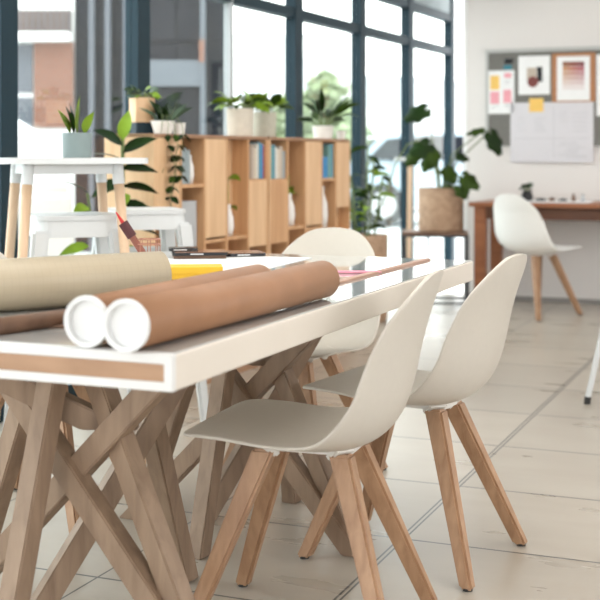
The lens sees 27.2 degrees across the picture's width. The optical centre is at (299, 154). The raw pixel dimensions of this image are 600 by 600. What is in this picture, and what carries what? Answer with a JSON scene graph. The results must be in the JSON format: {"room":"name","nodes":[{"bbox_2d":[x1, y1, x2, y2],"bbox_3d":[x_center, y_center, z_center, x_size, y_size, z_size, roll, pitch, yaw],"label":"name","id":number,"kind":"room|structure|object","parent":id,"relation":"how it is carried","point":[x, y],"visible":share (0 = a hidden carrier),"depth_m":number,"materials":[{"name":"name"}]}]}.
{"room":"open-plan office","nodes":[
{"label":"open-plan office","id":0,"kind":"room"},
{"bbox_2d":[0,0,17,422],"bbox_3d":[-1.360,-0.440,4.639,0.090,3.000,0.874,0,0,25],"label":"window","id":1,"kind":"structure","parent":0,"point":[8,8],"depth_m":4.96,"materials":[{"name":"paint"}]},
{"bbox_2d":[68,0,149,396],"bbox_3d":[-0.966,-0.440,5.496,0.090,3.000,1.013,0,0,25],"label":"window","id":2,"kind":"structure","parent":0,"point":[137,12],"depth_m":5.86,"materials":[{"name":"paint"}]},
{"bbox_2d":[209,0,232,135],"bbox_3d":[-0.570,-0.440,6.356,0.090,3.000,0.881,0,0,25],"label":"window","id":3,"kind":"structure","parent":0,"point":[228,4],"depth_m":6.72,"materials":[{"name":"paint"}]},
{"bbox_2d":[233,0,302,137],"bbox_3d":[-0.201,-0.440,7.157,0.090,3.000,0.882,0,0,25],"label":"window","id":4,"kind":"structure","parent":0,"point":[292,11],"depth_m":7.46,"materials":[{"name":"paint"}]},
{"bbox_2d":[0,292,599,599],"bbox_3d":[1.678,1.060,-1.472,11.696,0.001,20.000,0,0,22],"label":"floor","id":5,"kind":"structure","parent":0,"point":[533,422],"depth_m":3.80,"materials":[{"name":"tile"}]},
{"bbox_2d":[0,252,111,532],"bbox_3d":[-0.782,0.656,3.669,0.544,0.808,0.454,0,0,22],"label":"chair","id":6,"kind":"object","parent":5,"relation":"on","point":[72,516],"visible":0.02,"depth_m":3.51,"materials":[{"name":"brown wood"}]},
{"bbox_2d":[3,212,130,425],"bbox_3d":[-0.813,0.635,4.420,0.443,0.850,0.443,0,0,-20],"label":"metal stool","id":7,"kind":"object","parent":5,"relation":"on","point":[102,226],"visible":0.16,"depth_m":4.29,"materials":[{"name":"white metal"}]},
{"bbox_2d":[0,158,147,463],"bbox_3d":[-0.827,0.535,4.380,0.500,1.049,0.500,0,0,-20],"label":"bar table","id":8,"kind":"object","parent":5,"relation":"on","point":[25,168],"visible":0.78,"depth_m":4.25,"materials":[{"name":"white wood"}]},
{"bbox_2d":[10,164,21,182],"bbox_3d":[-1.024,0.065,4.472,0.044,0.073,0.044,0,0,-20],"label":"socket","id":9,"kind":"object","parent":8,"relation":"attached to","point":[15,177],"depth_m":4.45,"materials":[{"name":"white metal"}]},
{"bbox_2d":[21,164,33,184],"bbox_3d":[-0.919,0.065,4.183,0.044,0.073,0.044,0,0,-20],"label":"socket","id":10,"kind":"object","parent":8,"relation":"attached to","point":[27,169],"depth_m":4.17,"materials":[{"name":"white metal"}]},
{"bbox_2d":[58,97,93,157],"bbox_3d":[-0.787,-0.100,4.358,0.111,0.219,0.104,0,0,-37],"label":"potted snake plant","id":11,"kind":"object","parent":8,"relation":"on","point":[74,145],"visible":1,"depth_m":4.33,"materials":[{"name":"green plant"}]},
{"bbox_2d":[96,174,106,182],"bbox_3d":[-0.735,0.065,4.577,0.044,0.073,0.044,0,0,-20],"label":"socket","id":12,"kind":"object","parent":8,"relation":"attached to","point":[100,178],"depth_m":4.56,"materials":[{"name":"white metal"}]},
{"bbox_2d":[112,164,124,183],"bbox_3d":[-0.629,0.065,4.288,0.044,0.073,0.044,0,0,-20],"label":"socket","id":13,"kind":"object","parent":8,"relation":"attached to","point":[117,169],"depth_m":4.27,"materials":[{"name":"white metal"}]},
{"bbox_2d":[59,110,159,399],"bbox_3d":[-0.795,0.434,5.157,0.426,1.252,0.223,0,0,0],"label":"rubber plant","id":14,"kind":"object","parent":5,"relation":"on","point":[124,126],"visible":0.26,"depth_m":5.18,"materials":[{"name":"green plant"}]},
{"bbox_2d":[91,207,207,421],"bbox_3d":[-0.619,0.635,4.860,0.443,0.850,0.443,0,0,-20],"label":"metal stool","id":15,"kind":"object","parent":5,"relation":"on","point":[169,221],"visible":0.22,"depth_m":4.75,"materials":[{"name":"white metal"}]},
{"bbox_2d":[104,133,267,388],"bbox_3d":[-0.504,0.484,5.816,0.250,1.152,1.097,0,0,25],"label":"bookcase","id":16,"kind":"object","parent":5,"relation":"on","point":[215,158],"visible":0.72,"depth_m":5.73,"materials":[{"name":"brown wood"}]},
{"bbox_2d":[123,85,161,133],"bbox_3d":[-0.688,-0.202,5.522,0.168,0.219,0.183,0,0,8],"label":"wooden planter","id":17,"kind":"object","parent":16,"relation":"on","point":[141,123],"visible":0.97,"depth_m":5.48,"materials":[{"name":"paint"}]},
{"bbox_2d":[139,98,193,206],"bbox_3d":[-0.588,0.003,5.442,0.244,0.511,0.239,0,0,0],"label":"trailing plant","id":18,"kind":"object","parent":16,"relation":"on","point":[161,127],"visible":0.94,"depth_m":5.42,"materials":[{"name":"green plant"}]},
{"bbox_2d":[173,123,185,133],"bbox_3d":[-0.544,-0.118,5.574,0.060,0.052,0.060,0,0,0],"label":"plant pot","id":19,"kind":"object","parent":16,"relation":"on","point":[178,126],"visible":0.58,"depth_m":5.55,"materials":[{"name":"white ceramic"}]},
{"bbox_2d":[182,148,185,183],"bbox_3d":[-0.593,0.049,5.549,0.172,0.160,0.033,0,0,25],"label":"book","id":20,"kind":"object","parent":16,"relation":"on","point":[183,152],"visible":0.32,"depth_m":5.51,"materials":[{"name":"white paper"}]},
{"bbox_2d":[186,150,189,183],"bbox_3d":[-0.578,0.052,5.582,0.172,0.152,0.033,0,0,25],"label":"book","id":21,"kind":"object","parent":16,"relation":"on","point":[187,151],"visible":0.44,"depth_m":5.55,"materials":[{"name":"white paper"}]},
{"bbox_2d":[182,200,196,246],"bbox_3d":[-0.595,0.343,5.632,0.200,0.270,0.160,0,0,25],"label":"storage box","id":22,"kind":"object","parent":16,"relation":"on","point":[190,216],"visible":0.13,"depth_m":5.62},
{"bbox_2d":[190,155,193,183],"bbox_3d":[-0.502,0.065,5.619,0.044,0.130,0.044,0,0,0],"label":"vase","id":23,"kind":"object","parent":16,"relation":"on","point":[191,163],"visible":0.47,"depth_m":5.61,"materials":[{"name":"white ceramic"}]},
{"bbox_2d":[228,174,240,235],"bbox_3d":[-0.349,0.238,5.973,0.096,0.299,0.217,0,0,42],"label":"vase","id":24,"kind":"object","parent":16,"relation":"on","point":[234,176],"visible":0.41,"depth_m":5.95,"materials":[{"name":"white ceramic"}]},
{"bbox_2d":[206,91,274,135],"bbox_3d":[-0.287,-0.204,6.207,0.286,0.224,0.300,0,0,43],"label":"potted plant","id":25,"kind":"object","parent":16,"relation":"on","point":[239,120],"visible":0.94,"depth_m":6.16,"materials":[{"name":"green plant"}]},
{"bbox_2d":[249,147,251,178],"bbox_3d":[-0.320,0.039,6.142,0.172,0.160,0.022,0,0,25],"label":"book","id":26,"kind":"object","parent":16,"relation":"on","point":[250,148],"visible":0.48,"depth_m":6.10,"materials":[{"name":"white paper"}]},
{"bbox_2d":[249,145,253,178],"bbox_3d":[-0.310,0.035,6.164,0.172,0.168,0.022,0,0,25],"label":"book","id":27,"kind":"object","parent":16,"relation":"on","point":[252,146],"visible":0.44,"depth_m":6.12,"materials":[{"name":"white paper"}]},
{"bbox_2d":[249,143,257,178],"bbox_3d":[-0.290,0.031,6.209,0.172,0.176,0.022,0,0,25],"label":"book","id":28,"kind":"object","parent":16,"relation":"on","point":[254,144],"visible":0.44,"depth_m":6.17,"materials":[{"name":"white paper"}]},
{"bbox_2d":[249,142,260,178],"bbox_3d":[-0.280,0.027,6.231,0.172,0.184,0.022,0,0,25],"label":"book","id":29,"kind":"object","parent":16,"relation":"on","point":[258,143],"visible":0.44,"depth_m":6.19,"materials":[{"name":"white paper"}]},
{"bbox_2d":[254,148,255,178],"bbox_3d":[-0.300,0.043,6.187,0.172,0.152,0.022,0,0,25],"label":"book","id":30,"kind":"object","parent":16,"relation":"on","point":[254,148],"visible":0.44,"depth_m":6.15,"materials":[{"name":"white paper"}]},
{"bbox_2d":[261,144,262,178],"bbox_3d":[-0.269,0.031,6.253,0.172,0.176,0.022,0,0,25],"label":"book","id":31,"kind":"object","parent":16,"relation":"on","point":[261,144],"visible":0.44,"depth_m":6.22,"materials":[{"name":"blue paper"}]},
{"bbox_2d":[263,145,264,178],"bbox_3d":[-0.259,0.035,6.276,0.172,0.168,0.022,0,0,25],"label":"book","id":32,"kind":"object","parent":16,"relation":"on","point":[263,145],"visible":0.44,"depth_m":6.24,"materials":[{"name":"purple paper"}]},
{"bbox_2d":[0,253,472,599],"bbox_3d":[-0.284,0.687,3.067,0.963,0.746,1.928,0,0,22],"label":"work table","id":33,"kind":"object","parent":5,"relation":"on","point":[37,367],"depth_m":2.61,"materials":[{"name":"brown wood"}]},
{"bbox_2d":[0,309,65,334],"bbox_3d":[-0.470,0.304,2.288,0.031,0.031,0.280,0,0,38],"label":"paper roll","id":34,"kind":"object","parent":33,"relation":"on","point":[47,319],"visible":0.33,"depth_m":2.25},
{"bbox_2d":[0,251,171,311],"bbox_3d":[-0.631,0.266,2.518,0.779,0.108,0.108,0,0,-34],"label":"paper roll","id":35,"kind":"object","parent":33,"relation":"on","point":[29,283],"visible":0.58,"depth_m":2.57,"materials":[{"name":"beige paper"}]},
{"bbox_2d":[64,264,269,347],"bbox_3d":[-0.223,0.276,2.361,0.087,0.087,0.668,0,0,23],"label":"tube","id":36,"kind":"object","parent":33,"relation":"on","point":[83,316],"visible":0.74,"depth_m":2.07,"materials":[{"name":"brown cardboard"}]},
{"bbox_2d":[170,264,222,279],"bbox_3d":[-0.270,0.303,3.220,0.136,0.032,0.090,0,0,-6],"label":"box","id":37,"kind":"object","parent":33,"relation":"on","point":[179,271],"visible":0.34,"depth_m":3.18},
{"bbox_2d":[172,274,200,279],"bbox_3d":[-0.270,0.311,3.220,0.132,0.015,0.086,0,0,-6],"label":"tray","id":38,"kind":"object","parent":37,"relation":"on","point":[174,276],"depth_m":3.17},
{"bbox_2d":[102,260,339,352],"bbox_3d":[-0.117,0.276,2.383,0.087,0.087,0.826,0,0,24],"label":"tube","id":39,"kind":"object","parent":33,"relation":"on","point":[132,324],"visible":1,"depth_m":2.21,"materials":[{"name":"brown cardboard"}]},
{"bbox_2d":[168,256,309,269],"bbox_3d":[-0.257,0.319,3.643,0.420,0.001,0.580,0,0,19],"label":"drawing sheet","id":40,"kind":"object","parent":33,"relation":"on","point":[227,263],"visible":0.43,"depth_m":3.71,"materials":[{"name":"white paper"}]},
{"bbox_2d":[137,238,160,251],"bbox_3d":[-0.424,0.277,3.480,0.065,0.084,0.065,0,0,0],"label":"cup","id":41,"kind":"object","parent":40,"relation":"on","point":[140,239],"visible":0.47,"depth_m":3.47,"materials":[{"name":"orange metal"}]},
{"bbox_2d":[116,212,145,251],"bbox_3d":[-0.465,0.237,3.480,0.107,0.157,0.028,0,0,0],"label":"brush","id":42,"kind":"object","parent":41,"relation":"in","point":[125,226],"visible":0.84,"depth_m":3.47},
{"bbox_2d":[173,255,225,258],"bbox_3d":[-0.315,0.314,3.865,0.160,0.012,0.120,0,0,-8],"label":"book","id":43,"kind":"object","parent":40,"relation":"on","point":[211,256],"visible":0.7,"depth_m":3.81,"materials":[{"name":"paper"}]},
{"bbox_2d":[171,249,227,255],"bbox_3d":[-0.314,0.303,3.860,0.170,0.010,0.131,0,0,-8],"label":"tablet","id":44,"kind":"object","parent":43,"relation":"on","point":[201,252],"visible":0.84,"depth_m":3.80,"materials":[{"name":"black glass"}]},
{"bbox_2d":[168,246,197,250],"bbox_3d":[-0.365,0.293,3.869,0.090,0.010,0.081,0,0,-8],"label":"tablet","id":45,"kind":"object","parent":44,"relation":"on","point":[177,248],"visible":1,"depth_m":3.83,"materials":[{"name":"black glass"}]},
{"bbox_2d":[226,250,265,256],"bbox_3d":[-0.181,0.312,3.939,0.125,0.010,0.131,0,0,-14],"label":"tablet","id":46,"kind":"object","parent":33,"relation":"on","point":[233,253],"visible":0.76,"depth_m":3.89,"materials":[{"name":"black glass"}]},
{"bbox_2d":[338,270,381,273],"bbox_3d":[0.152,0.316,3.345,0.137,0.008,0.008,0,0,4],"label":"pencil","id":47,"kind":"object","parent":33,"relation":"on","point":[339,271],"visible":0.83,"depth_m":3.34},
{"bbox_2d":[339,258,429,283],"bbox_3d":[0.196,0.317,3.328,0.024,0.006,0.960,0,0,23],"label":"ruler","id":48,"kind":"object","parent":33,"relation":"on","point":[387,269],"visible":0.56,"depth_m":3.39,"materials":[{"name":"brown wood"}]},
{"bbox_2d":[222,227,387,470],"bbox_3d":[0.010,0.656,4.071,0.454,0.808,0.544,0,0,25],"label":"chair","id":49,"kind":"object","parent":5,"relation":"on","point":[333,241],"visible":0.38,"depth_m":4.15,"materials":[{"name":"white plastic"}]},
{"bbox_2d":[268,137,349,253],"bbox_3d":[-0.044,0.484,6.816,0.250,1.152,1.070,0,0,25],"label":"bookcase","id":50,"kind":"object","parent":5,"relation":"on","point":[303,156],"visible":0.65,"depth_m":6.70,"materials":[{"name":"brown wood"}]},
{"bbox_2d":[239,87,294,136],"bbox_3d":[-0.181,-0.224,6.457,0.295,0.263,0.268,0,0,-41],"label":"potted plant","id":51,"kind":"object","parent":50,"relation":"on","point":[264,123],"visible":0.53,"depth_m":6.40,"materials":[{"name":"green plant"}]},
{"bbox_2d":[271,146,271,178],"bbox_3d":[-0.224,0.039,6.353,0.172,0.168,0.027,0,0,25],"label":"book","id":52,"kind":"object","parent":50,"relation":"on","point":[271,146],"visible":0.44,"depth_m":6.32,"materials":[{"name":"white paper"}]},
{"bbox_2d":[271,145,274,178],"bbox_3d":[-0.211,0.035,6.380,0.172,0.176,0.027,0,0,25],"label":"book","id":53,"kind":"object","parent":50,"relation":"on","point":[273,146],"visible":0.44,"depth_m":6.34,"materials":[{"name":"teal paper"}]},
{"bbox_2d":[275,148,277,178],"bbox_3d":[-0.199,0.043,6.407,0.172,0.160,0.027,0,0,25],"label":"book","id":54,"kind":"object","parent":50,"relation":"on","point":[276,149],"visible":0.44,"depth_m":6.37,"materials":[{"name":"white paper"}]},
{"bbox_2d":[275,146,281,178],"bbox_3d":[-0.174,0.039,6.460,0.172,0.168,0.027,0,0,25],"label":"book","id":55,"kind":"object","parent":50,"relation":"on","point":[278,147],"visible":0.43,"depth_m":6.42,"materials":[{"name":"white paper"}]},
{"bbox_2d":[278,149,279,178],"bbox_3d":[-0.186,0.047,6.433,0.172,0.152,0.027,0,0,25],"label":"book","id":56,"kind":"object","parent":50,"relation":"on","point":[278,149],"visible":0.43,"depth_m":6.40,"materials":[{"name":"white paper"}]},
{"bbox_2d":[282,151,284,178],"bbox_3d":[-0.162,0.051,6.487,0.172,0.144,0.027,0,0,25],"label":"book","id":57,"kind":"object","parent":50,"relation":"on","point":[283,152],"visible":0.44,"depth_m":6.45,"materials":[{"name":"white paper"}]},
{"bbox_2d":[289,186,296,225],"bbox_3d":[-0.062,0.241,6.600,0.070,0.270,0.230,0,0,23],"label":"vase","id":58,"kind":"object","parent":50,"relation":"on","point":[291,205],"visible":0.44,"depth_m":6.58,"materials":[{"name":"white ceramic"}]},
{"bbox_2d":[323,156,324,177],"bbox_3d":[0.056,0.069,6.960,0.172,0.120,0.034,0,0,25],"label":"book","id":59,"kind":"object","parent":50,"relation":"on","point":[323,156],"visible":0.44,"depth_m":6.93,"materials":[{"name":"blue paper"}]},
{"bbox_2d":[323,186,327,227],"bbox_3d":[0.117,0.295,6.989,0.080,0.240,0.080,0,0,0],"label":"vase","id":60,"kind":"object","parent":50,"relation":"on","point":[325,209],"visible":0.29,"depth_m":6.96,"materials":[{"name":"white ceramic"}]},
{"bbox_2d":[324,156,327,177],"bbox_3d":[0.072,0.069,6.995,0.172,0.120,0.034,0,0,25],"label":"book","id":61,"kind":"object","parent":50,"relation":"on","point":[326,157],"visible":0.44,"depth_m":6.96,"materials":[{"name":"blue paper"}]},
{"bbox_2d":[323,145,329,177],"bbox_3d":[0.087,0.037,7.029,0.172,0.184,0.034,0,0,25],"label":"book","id":62,"kind":"object","parent":50,"relation":"on","point":[326,148],"visible":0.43,"depth_m":6.99,"materials":[{"name":"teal paper"}]},
{"bbox_2d":[296,89,359,138],"bbox_3d":[0.162,-0.235,7.155,0.390,0.286,0.419,0,0,0],"label":"potted plant","id":63,"kind":"object","parent":50,"relation":"on","point":[326,131],"visible":0.91,"depth_m":7.12,"materials":[{"name":"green plant"}]},
{"bbox_2d":[323,144,332,177],"bbox_3d":[0.103,0.033,7.064,0.172,0.192,0.034,0,0,25],"label":"book","id":64,"kind":"object","parent":50,"relation":"on","point":[331,145],"visible":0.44,"depth_m":7.02,"materials":[{"name":"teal paper"}]},
{"bbox_2d":[336,131,345,138],"bbox_3d":[0.241,-0.117,7.281,0.060,0.050,0.060,0,0,0],"label":"cup","id":65,"kind":"object","parent":50,"relation":"on","point":[340,134],"visible":0.79,"depth_m":7.26,"materials":[{"name":"white ceramic"}]},
{"bbox_2d":[183,269,443,599],"bbox_3d":[0.047,0.656,2.803,0.544,0.808,0.454,0,0,18],"label":"chair","id":66,"kind":"object","parent":5,"relation":"on","point":[276,428],"visible":1,"depth_m":2.73,"materials":[{"name":"plastic"}]},
{"bbox_2d":[350,140,427,322],"bbox_3d":[0.484,0.483,7.988,0.593,1.154,0.352,0,0,-24],"label":"floor plant","id":67,"kind":"object","parent":5,"relation":"on","point":[378,242],"visible":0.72,"depth_m":7.92,"materials":[{"name":"green plant"}]},
{"bbox_2d":[360,233,387,322],"bbox_3d":[0.410,0.785,7.950,0.306,0.550,0.306,0,0,0],"label":"basket","id":68,"kind":"object","parent":67,"relation":"on","point":[378,242],"depth_m":7.84,"materials":[{"name":"white"}]},
{"bbox_2d":[394,157,411,257],"bbox_3d":[0.766,0.537,9.150,0.140,1.045,0.127,0,0,0],"label":"easel","id":69,"kind":"object","parent":5,"relation":"on","point":[409,169],"visible":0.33,"depth_m":9.16,"materials":[{"name":"wood"}]},
{"bbox_2d":[298,254,527,591],"bbox_3d":[0.322,0.656,3.294,0.544,0.808,0.454,0,0,29],"label":"chair","id":70,"kind":"object","parent":5,"relation":"on","point":[472,349],"visible":0.83,"depth_m":3.15,"materials":[{"name":"white plastic"}]},
{"bbox_2d":[402,229,468,304],"bbox_3d":[0.949,0.797,8.720,0.462,0.526,0.340,0,0,6],"label":"plant stand","id":71,"kind":"object","parent":5,"relation":"on","point":[406,232],"visible":0.65,"depth_m":8.56,"materials":[{"name":"black metal"}]},
{"bbox_2d":[403,103,502,231],"bbox_3d":[1.072,0.083,8.674,0.705,0.902,0.339,0,0,24],"label":"monstera plant","id":72,"kind":"object","parent":71,"relation":"on","point":[441,209],"visible":0.99,"depth_m":8.61,"materials":[{"name":"green plant"}]},
{"bbox_2d":[418,187,463,231],"bbox_3d":[0.992,0.382,8.720,0.322,0.305,0.322,0,0,0],"label":"basket","id":73,"kind":"object","parent":72,"relation":"on","point":[440,210],"depth_m":8.58,"materials":[{"name":"brown wicker"}]},
{"bbox_2d":[469,199,599,288],"bbox_3d":[2.662,0.693,8.247,3.000,0.735,0.600,0,0,22],"label":"wooden desk","id":74,"kind":"object","parent":5,"relation":"on","point":[483,209],"visible":0.53,"depth_m":8.53,"materials":[{"name":"brown wood"}]},
{"bbox_2d":[528,200,593,202],"bbox_3d":[1.770,0.323,8.600,0.490,0.004,0.300,0,0,19],"label":"drawing sheet","id":75,"kind":"object","parent":74,"relation":"on","point":[547,201],"visible":0.64,"depth_m":8.56,"materials":[{"name":"white paper"}]},
{"bbox_2d":[519,181,532,200],"bbox_3d":[1.581,0.255,8.684,0.116,0.141,0.124,0,0,0],"label":"succulent","id":76,"kind":"object","parent":75,"relation":"on","point":[527,195],"visible":0.94,"depth_m":8.66,"materials":[{"name":"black ceramic"}]},
{"bbox_2d":[521,191,532,200],"bbox_3d":[1.590,0.287,8.687,0.090,0.075,0.090,0,0,0],"label":"pot","id":77,"kind":"object","parent":76,"relation":"on","point":[527,195],"depth_m":8.66,"materials":[{"name":"black ceramic"}]},
{"bbox_2d":[535,198,546,200],"bbox_3d":[1.689,0.310,8.690,0.070,0.021,0.050,0,0,22],"label":"tool","id":78,"kind":"object","parent":75,"relation":"on","point":[536,199],"visible":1,"depth_m":8.67,"materials":[{"name":"black metal"}]},
{"bbox_2d":[493,194,582,321],"bbox_3d":[1.547,0.656,8.185,0.544,0.808,0.454,0,0,-41],"label":"chair","id":79,"kind":"object","parent":5,"relation":"on","point":[519,227],"visible":1,"depth_m":8.03,"materials":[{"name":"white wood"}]},
{"bbox_2d":[584,331,599,404],"bbox_3d":[1.621,0.701,5.333,0.622,0.722,0.569,0,0,35],"label":"table","id":80,"kind":"object","parent":5,"relation":"on","point":[587,398],"visible":1,"depth_m":5.27,"materials":[{"name":"white metal"}]},
{"bbox_2d":[303,0,365,232],"bbox_3d":[0.200,-0.440,8.030,0.090,3.000,1.039,0,0,25],"label":"window","id":81,"kind":"structure","parent":0,"point":[356,27],"depth_m":8.41,"materials":[{"name":"paint"}]},
{"bbox_2d":[366,0,413,257],"bbox_3d":[0.621,-0.440,8.946,0.090,3.000,0.977,0,0,25],"label":"window","id":82,"kind":"structure","parent":0,"point":[406,39],"depth_m":9.30,"materials":[{"name":"paint"}]},
{"bbox_2d":[414,0,454,259],"bbox_3d":[1.039,-0.440,9.854,0.090,3.000,1.023,0,0,25],"label":"window","id":83,"kind":"structure","parent":0,"point":[441,10],"depth_m":10.23,"materials":[{"name":"paint"}]},
{"bbox_2d":[463,0,466,296],"bbox_3d":[1.459,-0.440,9.752,0.030,3.000,1.254,0,0,22],"label":"wall column","id":84,"kind":"structure","parent":0,"point":[464,1],"depth_m":9.17,"materials":[{"name":"white paint"}]},
{"bbox_2d":[467,0,599,298],"bbox_3d":[4.489,-0.440,8.536,6.500,3.000,1.300,0,0,22],"label":"wall","id":85,"kind":"structure","parent":0,"point":[491,24],"depth_m":8.97,"materials":[{"name":"paint"}]},
{"bbox_2d":[469,294,599,303],"bbox_3d":[4.240,1.042,7.928,6.500,0.035,0.014,0,0,22],"label":"baseboard","id":86,"kind":"structure","parent":85,"relation":"attached to","point":[517,298],"depth_m":8.90,"materials":[{"name":"paint"}]},
{"bbox_2d":[485,46,599,146],"bbox_3d":[1.877,-0.416,8.891,1.114,0.712,0.029,0,0,22],"label":"board","id":87,"kind":"object","parent":85,"relation":"attached to","point":[495,58],"visible":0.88,"depth_m":9.01,"materials":[{"name":"grey fabric"}]},
{"bbox_2d":[488,70,513,113],"bbox_3d":[1.467,-0.459,9.052,0.196,0.316,0.003,0,0,22],"label":"paper sheet","id":88,"kind":"object","parent":87,"relation":"attached to","point":[500,83],"visible":1,"depth_m":9.05,"materials":[{"name":"white paper"}]},
{"bbox_2d":[504,65,511,69],"bbox_3d":[1.513,-0.638,9.034,0.059,0.033,0.002,0,0,23],"label":"swatch","id":89,"kind":"object","parent":87,"relation":"attached to","point":[506,67],"visible":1,"depth_m":9.03,"materials":[{"name":"blue paper"}]},
{"bbox_2d":[504,58,512,63],"bbox_3d":[1.519,-0.684,9.031,0.063,0.038,0.002,0,0,23],"label":"swatch","id":90,"kind":"object","parent":87,"relation":"attached to","point":[508,60],"visible":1,"depth_m":9.03,"materials":[{"name":"black paper"}]},
{"bbox_2d":[518,55,549,94],"bbox_3d":[1.691,-0.577,8.960,0.229,0.280,0.004,0,0,22],"label":"art print","id":91,"kind":"object","parent":87,"relation":"attached to","point":[533,71],"visible":1,"depth_m":8.96,"materials":[{"name":"white paper"}]},
{"bbox_2d":[510,102,593,161],"bbox_3d":[1.807,-0.164,8.912,0.596,0.430,0.003,0,0,22],"label":"drawing sheet","id":92,"kind":"object","parent":87,"relation":"attached to","point":[564,131],"visible":1,"depth_m":8.91,"materials":[{"name":"paper"}]},
{"bbox_2d":[529,98,542,111],"bbox_3d":[1.706,-0.361,8.951,0.102,0.098,0.002,0,0,22],"label":"sticky note","id":93,"kind":"object","parent":92,"relation":"attached to","point":[535,104],"visible":1,"depth_m":8.95,"materials":[{"name":"yellow paper"}]},
{"bbox_2d":[552,52,595,101],"bbox_3d":[1.953,-0.553,8.852,0.308,0.351,0.003,0,0,22],"label":"panel","id":94,"kind":"object","parent":87,"relation":"attached to","point":[592,55],"visible":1,"depth_m":8.83,"materials":[{"name":"brown wood"}]},
{"bbox_2d":[557,56,589,100],"bbox_3d":[1.950,-0.546,8.850,0.234,0.316,0.003,0,0,22],"label":"chart","id":95,"kind":"object","parent":94,"relation":"attached to","point":[573,72],"visible":1,"depth_m":8.85,"materials":[{"name":"white paper"}]},
{"bbox_2d":[597,55,599,115],"bbox_3d":[2.208,-0.494,8.748,0.228,0.433,0.002,0,0,22],"label":"paper sheet","id":96,"kind":"object","parent":87,"relation":"attached to","point":[598,56],"visible":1,"depth_m":8.79,"materials":[{"name":"white paper"}]},
{"label":"outside","id":97,"kind":"structure","parent":0,"visible":0},
{"bbox_2d":[74,207,462,259],"bbox_3d":[-21.197,1.090,45.396,103.196,0.001,115.517,0,0,0],"label":"ground","id":98,"kind":"structure","parent":97,"point":[436,244],"depth_m":15.10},
{"bbox_2d":[18,119,73,255],"bbox_3d":[-3.295,0.061,8.232,1.840,2.057,4.234,0,0,-40],"label":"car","id":99,"kind":"object","parent":98,"relation":"on","point":[50,192],"visible":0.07,"depth_m":7.15,"materials":[{"name":"paint"}]},
{"bbox_2d":[18,0,74,242],"bbox_3d":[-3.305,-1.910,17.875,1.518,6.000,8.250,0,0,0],"label":"office building","id":100,"kind":"structure","parent":98,"relation":"on","point":[46,28],"depth_m":13.95,"materials":[{"name":"brick"}]},
{"bbox_2d":[75,0,223,251],"bbox_3d":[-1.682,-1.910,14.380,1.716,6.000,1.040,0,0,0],"label":"glass building","id":101,"kind":"structure","parent":98,"relation":"on","point":[187,36],"depth_m":13.97,"materials":[{"name":"glass"}]},
{"bbox_2d":[233,33,350,125],"bbox_3d":[-0.290,-1.660,49.975,4.355,5.500,10.050,0,0,0],"label":"sky","id":102,"kind":"structure","parent":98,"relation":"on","point":[258,58],"depth_m":45.00,"materials":[{"name":"white"}]},
{"bbox_2d":[272,93,311,136],"bbox_3d":[-0.345,-0.106,25.984,1.518,2.402,1.463,0,0,0],"label":"tree","id":103,"kind":"object","parent":98,"relation":"on","point":[280,120],"visible":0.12,"depth_m":25.75,"materials":[{"name":"green plant"}]},
{"bbox_2d":[283,67,374,161],"bbox_3d":[0.475,-0.246,21.996,1.718,2.681,1.726,0,0,0],"label":"tree","id":104,"kind":"object","parent":98,"relation":"on","point":[330,84],"visible":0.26,"depth_m":21.77,"materials":[{"name":"green plant"}]},
{"bbox_2d":[350,136,382,155],"bbox_3d":[1.669,0.365,24.004,4.232,1.450,1.840,0,0,-10],"label":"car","id":105,"kind":"object","parent":98,"relation":"on","point":[370,137],"visible":0.02,"depth_m":23.17,"materials":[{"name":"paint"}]},
{"bbox_2d":[350,131,462,226],"bbox_3d":[2.697,0.365,19.497,4.232,1.450,1.840,0,0,8],"label":"car","id":106,"kind":"object","parent":98,"relation":"on","point":[385,148],"visible":0.22,"depth_m":18.80,"materials":[{"name":"grey paint"}]},
{"bbox_2d":[366,76,462,135],"bbox_3d":[5.145,-1.210,59.975,4.790,4.600,10.050,0,0,0],"label":"building","id":107,"kind":"structure","parent":98,"relation":"on","point":[383,96],"depth_m":55.00,"materials":[{"name":"white"}]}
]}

